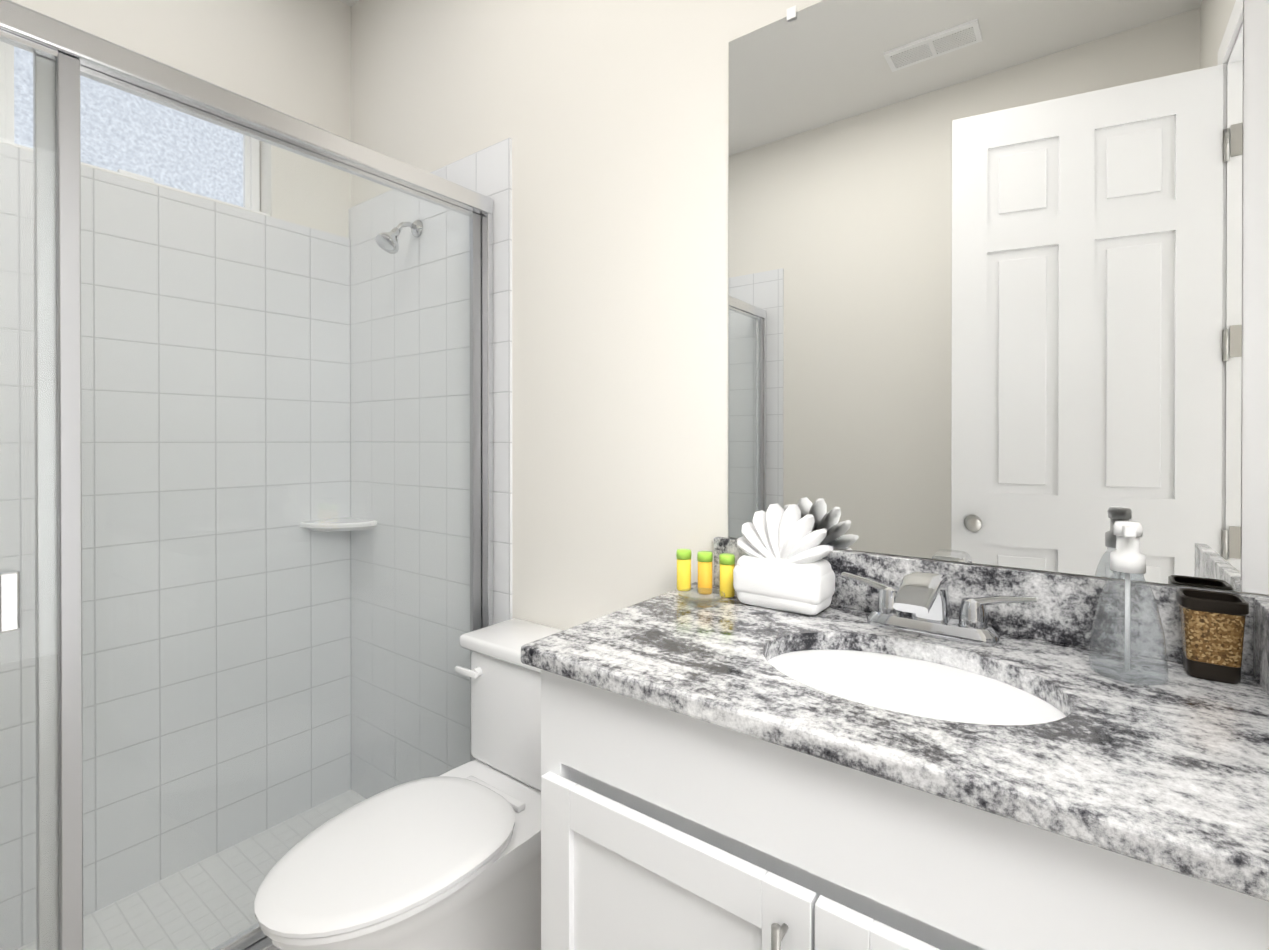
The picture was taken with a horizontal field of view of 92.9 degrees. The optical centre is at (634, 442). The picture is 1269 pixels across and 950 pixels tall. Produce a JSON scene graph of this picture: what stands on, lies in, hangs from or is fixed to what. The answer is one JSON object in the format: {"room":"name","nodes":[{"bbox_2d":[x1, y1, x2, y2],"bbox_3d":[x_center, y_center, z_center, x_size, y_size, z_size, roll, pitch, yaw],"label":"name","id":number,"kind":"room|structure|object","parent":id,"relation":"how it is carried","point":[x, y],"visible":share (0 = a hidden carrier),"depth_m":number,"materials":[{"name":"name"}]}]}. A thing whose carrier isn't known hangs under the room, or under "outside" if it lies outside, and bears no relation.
{"room":"bathroom","nodes":[
{"label":"bathroom","id":0,"kind":"room"},
{"bbox_2d":[0,0,350,237],"bbox_3d":[-1.771,-0.162,1.611,0.160,3.080,2.200,0,0,37],"label":"wall","id":1,"kind":"structure","parent":0,"point":[292,58],"depth_m":2.14,"materials":[{"name":"white paint"}]},
{"bbox_2d":[0,41,269,215],"bbox_3d":[-1.734,-0.988,1.642,0.139,0.381,1.314,0,0,37],"label":"window","id":2,"kind":"structure","parent":1,"relation":"in","point":[116,113],"depth_m":1.93,"materials":[{"name":"white glass"}]},
{"bbox_2d":[0,143,350,949],"bbox_3d":[-1.703,0.289,1.562,0.010,2.160,1.980,0,0,37],"label":"wall tile","id":3,"kind":"structure","parent":1,"relation":"attached to","point":[194,557],"depth_m":1.92,"materials":[{"name":"white tile"}]},
{"bbox_2d":[340,0,358,6],"bbox_3d":[-0.054,-1.746,0.328,4.320,0.100,2.200,0,0,37],"label":"ceiling","id":4,"kind":"structure","parent":0,"point":[350,3],"depth_m":2.33,"materials":[{"name":"white paint"}]},
{"bbox_2d":[351,0,1268,629],"bbox_3d":[0.573,-0.160,1.176,4.320,3.080,0.100,0,0,37],"label":"wall","id":5,"kind":"structure","parent":0,"point":[609,118],"depth_m":1.61,"materials":[{"name":"white paint"}]},
{"bbox_2d":[300,517,376,530],"bbox_3d":[-1.088,0.307,2.219,0.190,0.032,0.190,0,0,37],"label":"corner shelf","id":6,"kind":"object","parent":5,"relation":"attached to","point":[355,524],"depth_m":2.20,"materials":[{"name":"white ceramic"}]},
{"bbox_2d":[349,138,511,798],"bbox_3d":[-0.742,0.227,2.087,0.925,2.280,0.010,0,0,37],"label":"wall tile","id":7,"kind":"structure","parent":5,"relation":"attached to","point":[487,171],"depth_m":2.08,"materials":[{"name":"white tile"}]},
{"bbox_2d":[375,220,422,253],"bbox_3d":[-0.792,-0.699,2.021,0.080,0.138,0.149,0,0,37],"label":"shower head","id":8,"kind":"object","parent":7,"relation":"attached to","point":[384,243],"depth_m":2.00},
{"bbox_2d":[728,0,1242,591],"bbox_3d":[0.550,-0.347,1.126,0.833,1.126,0.006,0,0,37],"label":"mirror","id":9,"kind":"object","parent":5,"relation":"attached to","point":[984,282],"visible":1,"depth_m":1.06,"materials":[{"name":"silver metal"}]},
{"bbox_2d":[787,5,795,21],"bbox_3d":[0.333,-0.910,1.279,0.020,0.024,0.005,0,0,37],"label":"mirror clip","id":10,"kind":"object","parent":9,"relation":"attached to","point":[791,13],"visible":1,"depth_m":1.28,"materials":[{"name":"white plastic"}]},
{"bbox_2d":[1241,0,1268,594],"bbox_3d":[0.897,-0.740,0.868,0.028,1.914,0.004,0,0,37],"label":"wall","id":11,"kind":"structure","parent":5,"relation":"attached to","point":[1255,415],"depth_m":0.87,"materials":[{"name":"white paint"}]},
{"bbox_3d":[-0.054,1.364,0.340,4.320,0.220,2.200,0,0,37],"label":"floor","id":12,"kind":"structure","parent":0,"visible":0},
{"bbox_2d":[16,789,364,949],"bbox_3d":[-1.392,1.370,1.335,0.765,0.020,1.980,0,0,37],"label":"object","id":13,"kind":"structure","parent":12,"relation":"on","point":[187,930],"depth_m":1.78,"materials":[{"name":"tile"}]},
{"bbox_2d":[254,618,562,949],"bbox_3d":[-0.419,0.885,1.364,0.424,0.728,0.782,0,0,37],"label":"toilet","id":14,"kind":"object","parent":12,"relation":"on","point":[450,860],"visible":0.9,"depth_m":1.28,"materials":[{"name":"white ceramic"}]},
{"bbox_2d":[521,537,1268,949],"bbox_3d":[0.353,0.735,0.916,0.953,1.032,0.582,0,0,37],"label":"bathroom vanity","id":15,"kind":"object","parent":12,"relation":"on","point":[837,773],"visible":0.96,"depth_m":0.77,"materials":[{"name":"white stone"}]},
{"bbox_2d":[676,549,690,590],"bbox_3d":[0.110,0.284,1.348,0.033,0.089,0.034,0,0,37],"label":"toiletry bottle","id":16,"kind":"object","parent":15,"relation":"on","point":[683,556],"visible":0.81,"depth_m":1.33,"materials":[{"name":"yellow plastic"}]},
{"bbox_2d":[678,588,724,607],"bbox_3d":[0.136,0.318,1.229,0.096,0.022,0.096,0,0,37],"label":"glass dish","id":17,"kind":"object","parent":15,"relation":"on","point":[695,604],"visible":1,"depth_m":1.22,"materials":[{"name":"clear glass"}]},
{"bbox_2d":[697,551,712,593],"bbox_3d":[0.154,0.284,1.320,0.033,0.089,0.034,0,0,37],"label":"toiletry bottle","id":18,"kind":"object","parent":15,"relation":"on","point":[704,559],"visible":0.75,"depth_m":1.31,"materials":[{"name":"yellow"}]},
{"bbox_2d":[719,553,734,597],"bbox_3d":[0.199,0.284,1.292,0.033,0.089,0.034,0,0,37],"label":"toiletry bottle","id":19,"kind":"object","parent":15,"relation":"on","point":[727,562],"visible":0.9,"depth_m":1.28,"materials":[{"name":"yellow plastic"}]},
{"bbox_2d":[733,503,834,614],"bbox_3d":[0.299,0.227,1.213,0.196,0.205,0.103,0,0,37],"label":"towel","id":20,"kind":"object","parent":15,"relation":"on","point":[782,565],"visible":1,"depth_m":1.17,"materials":[{"name":"white fabric"}]},
{"bbox_2d":[841,571,1036,645],"bbox_3d":[0.480,0.275,1.004,0.310,0.110,0.184,0,0,37],"label":"faucet","id":21,"kind":"object","parent":15,"relation":"on","point":[916,603],"visible":1,"depth_m":1.00,"materials":[{"name":"silver metal"}]},
{"bbox_2d":[1089,521,1167,685],"bbox_3d":[0.703,0.222,0.859,0.088,0.218,0.094,0,0,37],"label":"soap dispenser","id":22,"kind":"object","parent":15,"relation":"on","point":[1127,558],"visible":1,"depth_m":0.85,"materials":[{"name":"clear glass"}]},
{"bbox_2d":[1176,588,1248,683],"bbox_3d":[0.820,0.274,0.857,0.071,0.114,0.071,0,0,37],"label":"tumbler","id":23,"kind":"object","parent":15,"relation":"on","point":[1212,627],"visible":1,"depth_m":0.83,"materials":[{"name":"brown metal"}]},
{"bbox_3d":[-1.045,1.266,1.077,0.100,0.230,1.980,0,0,37],"label":"curb","id":24,"kind":"object","parent":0,"visible":0},
{"bbox_2d":[0,0,492,949],"bbox_3d":[-1.039,0.203,1.068,0.075,1.894,1.976,0,0,37],"label":"shower enclosure","id":25,"kind":"object","parent":24,"relation":"on","point":[66,56],"visible":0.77,"depth_m":1.13,"materials":[{"name":"clear glass"}]}
]}

